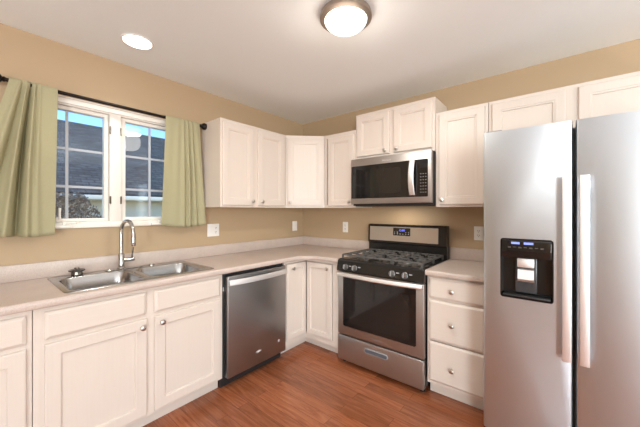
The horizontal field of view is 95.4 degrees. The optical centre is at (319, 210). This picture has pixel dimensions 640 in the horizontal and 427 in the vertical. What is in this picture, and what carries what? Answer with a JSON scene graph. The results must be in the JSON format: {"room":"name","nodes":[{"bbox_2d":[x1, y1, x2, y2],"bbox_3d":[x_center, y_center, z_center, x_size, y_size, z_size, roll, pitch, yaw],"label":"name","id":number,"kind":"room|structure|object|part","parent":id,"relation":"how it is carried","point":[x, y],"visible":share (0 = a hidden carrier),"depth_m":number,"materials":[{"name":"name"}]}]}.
{"room":"kitchen","nodes":[
{"label":"kitchen","id":0,"kind":"room"},
{"bbox_2d":[0,23,302,265],"bbox_3d":[-2.245,0.117,1.393,0.150,2.448,6.500,0,0,39],"label":"wall","id":1,"kind":"structure","parent":0,"point":[26,56],"depth_m":2.22,"materials":[{"name":"beige paint"}]},
{"bbox_2d":[0,74,206,129],"bbox_3d":[-1.457,-0.757,2.150,0.106,0.060,1.310,0,0,39],"label":"curtain rod","id":2,"kind":"object","parent":1,"relation":"attached to","point":[203,126],"visible":0.65,"depth_m":2.05,"materials":[{"name":"brown metal"}]},
{"bbox_2d":[0,77,57,236],"bbox_3d":[-1.802,-0.311,1.690,0.108,0.936,0.420,0,0,39],"label":"curtain","id":3,"kind":"object","parent":2,"relation":"hanging from","point":[28,115],"visible":1,"depth_m":1.74,"materials":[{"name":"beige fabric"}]},
{"bbox_2d":[161,115,205,226],"bbox_3d":[-1.147,-0.319,2.476,0.048,0.917,0.377,0,0,39],"label":"curtain","id":4,"kind":"object","parent":2,"relation":"hanging from","point":[183,202],"visible":1,"depth_m":2.45,"materials":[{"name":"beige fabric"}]},
{"bbox_2d":[55,95,165,228],"bbox_3d":[-1.540,-0.320,2.186,0.174,0.877,1.084,0,0,39],"label":"window","id":5,"kind":"structure","parent":1,"relation":"in","point":[113,188],"depth_m":2.14,"materials":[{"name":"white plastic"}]},
{"bbox_3d":[-1.705,0.028,1.901,0.039,0.091,0.026,0,0,39],"label":"lock lever","id":6,"kind":"part","parent":5,"relation":"part of","materials":[{"name":"white plastic"}]},
{"bbox_2d":[56,111,102,218],"bbox_3d":[-1.722,-0.314,1.995,0.006,0.734,0.393,0,0,39],"label":"grille","id":7,"kind":"object","parent":5,"relation":"attached to","point":[66,186],"depth_m":1.99,"materials":[{"name":"white"}]},
{"bbox_3d":[-1.720,-0.315,1.991,0.053,0.781,0.446,0,0,39],"label":"sash","id":8,"kind":"part","parent":5,"relation":"part of","materials":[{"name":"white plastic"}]},
{"bbox_3d":[-1.387,-0.315,2.397,0.053,0.781,0.456,0,0,39],"label":"sash","id":9,"kind":"part","parent":5,"relation":"part of","materials":[{"name":"white plastic"}]},
{"bbox_2d":[125,127,163,216],"bbox_3d":[-1.388,-0.316,2.402,0.006,0.730,0.392,0,0,39],"label":"grille","id":10,"kind":"object","parent":5,"relation":"attached to","point":[149,158],"depth_m":2.39,"materials":[{"name":"white"}]},
{"bbox_2d":[0,236,368,283],"bbox_3d":[-0.842,0.376,2.181,1.017,0.102,3.199,0,0,39],"label":"backsplash","id":11,"kind":"structure","parent":1,"relation":"attached to","point":[28,271],"depth_m":2.35,"materials":[{"name":"beige laminate"}]},
{"bbox_2d":[207,224,218,236],"bbox_3d":[-1.013,0.184,2.768,0.009,0.118,0.122,0,0,39],"label":"outlet plate","id":12,"kind":"object","parent":1,"relation":"attached to","point":[212,229],"visible":1,"depth_m":2.76,"materials":[{"name":"white plastic"}]},
{"bbox_2d":[201,117,285,207],"bbox_3d":[-0.707,-0.412,2.855,0.367,0.763,0.766,0,0,39],"label":"upper cabinet","id":13,"kind":"object","parent":1,"relation":"attached to","point":[244,165],"visible":0.99,"depth_m":2.65,"materials":[{"name":"white wood"}]},
{"bbox_3d":[-0.726,-0.408,2.606,0.019,0.718,0.326,0,0,39],"label":"door","id":14,"kind":"part","parent":13,"relation":"part of","materials":[{"name":"white wood"}]},
{"bbox_3d":[-0.485,-0.408,2.900,0.019,0.718,0.336,0,0,39],"label":"door","id":15,"kind":"part","parent":13,"relation":"part of","materials":[{"name":"white wood"}]},
{"bbox_2d":[292,221,296,230],"bbox_3d":[-0.313,0.189,3.621,0.009,0.118,0.080,0,0,39],"label":"switch plate","id":16,"kind":"object","parent":1,"relation":"attached to","point":[294,223],"visible":1,"depth_m":3.61,"materials":[{"name":"white plastic"}]},
{"bbox_2d":[142,341,485,426],"bbox_3d":[0.286,1.401,-0.685,6.700,0.120,6.500,0,0,39],"label":"floor","id":17,"kind":"structure","parent":0,"point":[308,385],"depth_m":2.05,"materials":[{"name":"red wood"}]},
{"bbox_2d":[0,311,31,426],"bbox_3d":[-1.790,0.905,1.311,0.652,0.871,0.649,0,0,39],"label":"base cabinet","id":18,"kind":"object","parent":17,"relation":"on","point":[15,329],"visible":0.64,"depth_m":1.33,"materials":[{"name":"white wood"}]},
{"bbox_3d":[-1.567,0.561,1.133,0.019,0.136,0.599,0,0,39],"label":"drawer","id":19,"kind":"part","parent":18,"relation":"part of","materials":[{"name":"white wood"}]},
{"bbox_3d":[-1.567,0.941,1.133,0.019,0.580,0.599,0,0,39],"label":"door","id":20,"kind":"part","parent":18,"relation":"part of","materials":[{"name":"white wood"}]},
{"bbox_2d":[32,275,221,426],"bbox_3d":[-1.262,0.905,1.955,0.652,0.871,1.010,0,0,39],"label":"base cabinet","id":21,"kind":"object","parent":17,"relation":"on","point":[134,358],"visible":0.88,"depth_m":1.68,"materials":[{"name":"white wood"}]},
{"bbox_3d":[-1.194,0.561,1.587,0.019,0.136,0.450,0,0,39],"label":"false drawer","id":22,"kind":"part","parent":21,"relation":"part of","materials":[{"name":"white wood"}]},
{"bbox_3d":[-1.193,0.941,1.589,0.019,0.580,0.453,0,0,39],"label":"door","id":23,"kind":"part","parent":21,"relation":"part of","materials":[{"name":"white wood"}]},
{"bbox_3d":[-0.879,0.560,1.971,0.019,0.138,0.450,0,0,39],"label":"false drawer","id":24,"kind":"part","parent":21,"relation":"part of","materials":[{"name":"white wood"}]},
{"bbox_3d":[-0.879,0.941,1.971,0.019,0.580,0.448,0,0,39],"label":"door","id":25,"kind":"part","parent":21,"relation":"part of","materials":[{"name":"white wood"}]},
{"bbox_2d":[219,263,286,387],"bbox_3d":[-0.722,0.906,2.572,0.670,0.866,0.618,0,0,39],"label":"dishwasher","id":26,"kind":"object","parent":17,"relation":"on","point":[253,300],"visible":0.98,"depth_m":2.35,"materials":[{"name":"silver metal"}]},
{"bbox_3d":[-0.567,1.291,2.445,0.020,0.098,0.618,0,0,39],"label":"kick plate","id":27,"kind":"part","parent":26,"relation":"part of","materials":[{"name":"black plastic"}]},
{"bbox_3d":[-0.478,0.541,2.380,0.050,0.042,0.584,0,0,39],"label":"door handle","id":28,"kind":"part","parent":26,"relation":"part of","materials":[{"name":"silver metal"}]},
{"bbox_2d":[281,260,339,353],"bbox_3d":[-0.115,0.905,3.066,1.014,0.871,0.904,0,0,39],"label":"base cabinet","id":29,"kind":"object","parent":17,"relation":"on","point":[311,285],"visible":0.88,"depth_m":2.76,"materials":[{"name":"white wood"}]},
{"bbox_2d":[0,236,368,315],"bbox_3d":[-0.842,0.396,2.181,1.017,0.142,3.199,0,0,39],"label":"countertop","id":30,"kind":"structure","parent":29,"relation":"on","point":[26,287],"depth_m":2.12,"materials":[{"name":"beige laminate"}]},
{"bbox_2d":[105,219,141,270],"bbox_3d":[-1.378,0.241,2.087,0.179,0.363,0.235,0,0,39],"label":"kitchen faucet","id":31,"kind":"object","parent":30,"relation":"on","point":[121,256],"visible":1,"depth_m":2.10,"materials":[{"name":"silver metal"}]},
{"bbox_2d":[117,253,125,268],"bbox_3d":[-1.440,0.363,2.111,0.052,0.107,0.052,0,0,39],"label":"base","id":32,"kind":"object","parent":31,"relation":"on","point":[121,256],"depth_m":2.09,"materials":[{"name":"silver metal"}]},
{"bbox_3d":[-1.427,0.420,2.127,0.050,0.006,0.235,0,0,39],"label":"deck plate","id":33,"kind":"part","parent":31,"relation":"part of","materials":[{"name":"silver metal"}]},
{"bbox_3d":[-1.378,0.191,2.082,0.163,0.263,0.025,0,0,26],"label":"spout","id":34,"kind":"part","parent":31,"relation":"part of","materials":[{"name":"silver metal"}]},
{"bbox_2d":[48,260,213,292],"bbox_3d":[-1.247,0.516,1.994,0.538,0.202,0.851,0,0,39],"label":"double sink","id":35,"kind":"object","parent":30,"relation":"in","point":[97,279],"visible":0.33,"depth_m":1.99,"materials":[{"name":"silver metal"}]},
{"bbox_2d":[68,267,85,275],"bbox_3d":[-1.602,0.397,1.920,0.089,0.052,0.089,0,0,39],"label":"strainer","id":36,"kind":"object","parent":35,"relation":"on","point":[76,271],"visible":1,"depth_m":1.91,"materials":[{"name":"silver metal"}]},
{"bbox_3d":[-0.224,0.845,2.769,0.019,0.697,0.256,0,0,39],"label":"door","id":37,"kind":"part","parent":29,"relation":"part of","materials":[{"name":"white wood"}]},
{"bbox_3d":[-0.009,0.845,2.773,0.304,0.697,0.019,0,0,39],"label":"door","id":38,"kind":"part","parent":29,"relation":"part of","materials":[{"name":"white wood"}]},
{"bbox_2d":[337,224,448,391],"bbox_3d":[0.633,0.738,2.563,0.770,1.206,0.680,0,0,39],"label":"gas range","id":39,"kind":"object","parent":17,"relation":"on","point":[383,290],"visible":0.99,"depth_m":2.36,"materials":[{"name":"silver metal"}]},
{"bbox_3d":[0.448,1.150,2.341,0.210,0.040,0.006,0,0,39],"label":"drawer pull","id":40,"kind":"part","parent":39,"relation":"part of","materials":[{"name":"grey plastic"}]},
{"bbox_3d":[0.436,0.551,2.323,0.750,0.034,0.060,0,0,39],"label":"oven handle","id":41,"kind":"part","parent":39,"relation":"part of","materials":[{"name":"silver metal"}]},
{"bbox_3d":[0.465,1.195,2.359,0.762,0.212,0.042,0,0,39],"label":"storage drawer","id":42,"kind":"part","parent":39,"relation":"part of","materials":[{"name":"silver metal"}]},
{"bbox_3d":[0.467,0.806,2.361,0.764,0.546,0.037,0,0,39],"label":"oven door","id":43,"kind":"part","parent":39,"relation":"part of","materials":[{"name":"silver metal"}]},
{"bbox_3d":[0.463,0.477,2.356,0.770,0.098,0.052,0,0,39],"label":"control panel","id":44,"kind":"part","parent":39,"relation":"part of","materials":[{"name":"black metal"}]},
{"bbox_3d":[0.550,0.488,2.245,0.052,0.052,0.034,0,0,39],"label":"burner knob","id":45,"kind":"part","parent":39,"relation":"part of","materials":[{"name":"grey metal"}]},
{"bbox_2d":[340,248,445,268],"bbox_3d":[0.638,0.413,2.569,0.768,0.056,0.533,0,0,39],"label":"cooktop","id":46,"kind":"object","parent":39,"relation":"in","point":[385,258],"depth_m":2.48,"materials":[{"name":"grey metal"}]},
{"bbox_3d":[0.778,0.226,2.781,0.681,0.138,0.009,0,0,39],"label":"steel panel","id":47,"kind":"part","parent":39,"relation":"part of","materials":[{"name":"grey metal"}]},
{"bbox_3d":[0.629,0.488,2.179,0.052,0.052,0.034,0,0,39],"label":"burner knob","id":48,"kind":"part","parent":39,"relation":"part of","materials":[{"name":"grey metal"}]},
{"bbox_2d":[428,276,483,409],"bbox_3d":[1.115,0.905,2.220,0.396,0.871,0.652,0,0,39],"label":"base cabinet","id":49,"kind":"object","parent":17,"relation":"on","point":[455,307],"visible":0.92,"depth_m":2.00,"materials":[{"name":"white wood"}]},
{"bbox_2d":[425,247,483,282],"bbox_3d":[1.117,0.396,2.224,0.400,0.142,0.647,0,0,39],"label":"countertop","id":50,"kind":"structure","parent":49,"relation":"on","point":[465,264],"depth_m":2.19,"materials":[{"name":"beige laminate"}]},
{"bbox_3d":[0.932,1.081,2.001,0.362,0.284,0.019,0,0,39],"label":"drawer","id":51,"kind":"part","parent":49,"relation":"part of","materials":[{"name":"white wood"}]},
{"bbox_3d":[0.932,0.784,2.001,0.362,0.286,0.019,0,0,39],"label":"drawer","id":52,"kind":"part","parent":49,"relation":"part of","materials":[{"name":"white wood"}]},
{"bbox_3d":[0.932,0.553,2.001,0.362,0.148,0.019,0,0,39],"label":"drawer","id":53,"kind":"part","parent":49,"relation":"part of","materials":[{"name":"white wood"}]},
{"bbox_2d":[484,110,639,426],"bbox_3d":[1.536,0.441,1.692,0.908,1.800,0.860,0,0,39],"label":"refrigerator","id":54,"kind":"object","parent":17,"relation":"on","point":[562,201],"visible":1,"depth_m":1.48,"materials":[{"name":"grey metal"}]},
{"bbox_3d":[1.115,0.207,1.576,0.218,0.097,0.058,0,0,39],"label":"control panel","id":55,"kind":"part","parent":54,"relation":"part of","materials":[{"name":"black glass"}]},
{"bbox_3d":[1.116,0.398,1.587,0.391,1.690,0.065,0,0,39],"label":"freezer door","id":56,"kind":"part","parent":54,"relation":"part of","materials":[{"name":"silver metal"}]},
{"bbox_3d":[1.214,0.283,1.433,0.036,0.908,0.050,0,0,39],"label":"door handle","id":57,"kind":"part","parent":54,"relation":"part of","materials":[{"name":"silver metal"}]},
{"bbox_3d":[1.264,0.283,1.391,0.036,0.908,0.050,0,0,39],"label":"door handle","id":58,"kind":"part","parent":54,"relation":"part of","materials":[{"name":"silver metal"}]},
{"bbox_3d":[1.472,0.398,1.295,0.503,1.690,0.065,0,0,39],"label":"fresh food door","id":59,"kind":"part","parent":54,"relation":"part of","materials":[{"name":"silver metal"}]},
{"bbox_2d":[0,0,639,123],"bbox_3d":[0.286,-1.167,-0.685,6.700,0.120,6.500,0,0,39],"label":"ceiling","id":60,"kind":"structure","parent":0,"point":[275,57],"depth_m":1.89,"materials":[{"name":"white paint"}]},
{"bbox_2d":[120,33,153,49],"bbox_3d":[-1.193,-1.102,1.905,0.186,0.007,0.186,0,0,39],"label":"recessed light","id":61,"kind":"object","parent":60,"relation":"in","point":[136,41],"visible":1,"depth_m":1.90,"materials":[{"name":"white glass"}]},
{"bbox_2d":[320,0,371,36],"bbox_3d":[0.144,-1.056,1.629,0.290,0.099,0.290,0,0,39],"label":"ceiling light","id":62,"kind":"object","parent":60,"relation":"attached to","point":[344,18],"visible":1,"depth_m":1.56,"materials":[{"name":"white glass"}]},
{"bbox_2d":[303,39,639,258],"bbox_3d":[2.358,0.117,1.722,6.550,2.448,0.150,0,0,39],"label":"wall","id":63,"kind":"structure","parent":0,"point":[622,58],"depth_m":2.54,"materials":[{"name":"beige paint"}]},
{"bbox_2d":[286,135,324,207],"bbox_3d":[-0.181,-0.412,3.307,0.606,0.763,0.616,0,0,39],"label":"upper cabinet","id":64,"kind":"object","parent":63,"relation":"attached to","point":[305,155],"visible":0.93,"depth_m":3.08,"materials":[{"name":"white wood"}]},
{"bbox_2d":[343,222,347,231],"bbox_3d":[0.288,0.186,3.318,0.072,0.118,0.009,0,0,39],"label":"outlet plate","id":65,"kind":"object","parent":63,"relation":"attached to","point":[345,224],"visible":1,"depth_m":3.31,"materials":[{"name":"white plastic"}]},
{"bbox_2d":[325,130,371,207],"bbox_3d":[0.285,-0.412,3.086,0.391,0.763,0.367,0,0,39],"label":"upper cabinet","id":66,"kind":"object","parent":63,"relation":"attached to","point":[340,148],"visible":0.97,"depth_m":2.97,"materials":[{"name":"white wood"}]},
{"bbox_3d":[0.206,-0.412,2.990,0.391,0.763,0.019,0,0,39],"label":"frame","id":67,"kind":"part","parent":66,"relation":"part of","materials":[{"name":"white wood"}]},
{"bbox_3d":[0.209,-0.402,2.963,0.314,0.706,0.019,0,0,39],"label":"door","id":68,"kind":"part","parent":66,"relation":"part of","materials":[{"name":"white wood"}]},
{"bbox_2d":[356,97,446,158],"bbox_3d":[0.732,-0.711,2.719,0.759,0.440,0.367,0,0,39],"label":"upper cabinet","id":69,"kind":"object","parent":63,"relation":"attached to","point":[409,127],"visible":0.91,"depth_m":2.56,"materials":[{"name":"white wood"}]},
{"bbox_3d":[0.493,-0.710,2.729,0.340,0.383,0.019,0,0,39],"label":"door","id":70,"kind":"part","parent":69,"relation":"part of","materials":[{"name":"white wood"}]},
{"bbox_2d":[351,150,435,206],"bbox_3d":[0.701,-0.264,2.682,0.758,0.444,0.462,0,0,39],"label":"microwave","id":71,"kind":"object","parent":69,"relation":"attached to","point":[403,179],"visible":0.98,"depth_m":2.50,"materials":[{"name":"silver metal"}]},
{"bbox_3d":[0.580,-0.265,2.550,0.724,0.304,0.003,0,0,39],"label":"door glass","id":72,"kind":"part","parent":71,"relation":"part of","materials":[{"name":"black glass"}]},
{"bbox_3d":[0.746,-0.271,2.379,0.046,0.285,0.050,0,0,39],"label":"door handle","id":73,"kind":"part","parent":71,"relation":"part of","materials":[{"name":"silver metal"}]},
{"bbox_3d":[0.786,-0.710,2.489,0.334,0.383,0.019,0,0,39],"label":"door","id":74,"kind":"part","parent":69,"relation":"part of","materials":[{"name":"white wood"}]},
{"bbox_2d":[436,103,488,206],"bbox_3d":[1.173,-0.412,2.357,0.376,0.763,0.367,0,0,39],"label":"upper cabinet","id":75,"kind":"object","parent":63,"relation":"attached to","point":[460,132],"visible":0.88,"depth_m":2.25,"materials":[{"name":"white wood"}]},
{"bbox_2d":[450,247,483,261],"bbox_3d":[1.316,0.376,2.466,0.400,0.102,0.020,0,0,39],"label":"backsplash","id":76,"kind":"structure","parent":63,"relation":"attached to","point":[467,254],"depth_m":2.50,"materials":[{"name":"beige laminate"}]},
{"bbox_2d":[474,226,483,240],"bbox_3d":[1.338,0.191,2.456,0.072,0.118,0.009,0,0,39],"label":"outlet plate","id":77,"kind":"object","parent":63,"relation":"attached to","point":[478,230],"visible":1,"depth_m":2.45,"materials":[{"name":"white plastic"}]},
{"bbox_2d":[489,71,639,131],"bbox_3d":[1.677,-0.634,1.943,0.923,0.320,0.367,0,0,39],"label":"upper cabinet","id":78,"kind":"object","parent":63,"relation":"attached to","point":[620,93],"visible":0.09,"depth_m":1.85,"materials":[{"name":"white wood"}]},
{"bbox_3d":[1.404,-0.630,1.982,0.409,0.278,0.019,0,0,39],"label":"door","id":79,"kind":"part","parent":78,"relation":"part of","materials":[{"name":"white wood"}]},
{"bbox_3d":[1.768,-0.630,1.683,0.409,0.278,0.019,0,0,39],"label":"door","id":80,"kind":"part","parent":78,"relation":"part of","materials":[{"name":"white wood"}]},
{"label":"outside","id":81,"kind":"structure","parent":0,"visible":0},
{"bbox_3d":[-12.582,2.741,20.361,39.800,0.200,70.000,0,0,39],"label":"lawn","id":82,"kind":"structure","parent":81,"visible":0},
{"bbox_2d":[55,192,101,218],"bbox_3d":[-4.409,1.153,5.020,1.386,2.989,1.604,0,0,37],"label":"bare shrub","id":83,"kind":"object","parent":82,"relation":"on","point":[60,197],"visible":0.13,"depth_m":4.99,"materials":[{"name":"beige plant"}]},
{"bbox_2d":[56,119,164,217],"bbox_3d":[-7.260,-0.343,13.403,9.342,5.967,23.000,0,0,39],"label":"house","id":84,"kind":"structure","parent":82,"relation":"on","point":[84,168],"depth_m":9.25,"materials":[{"name":"white"}]}
]}

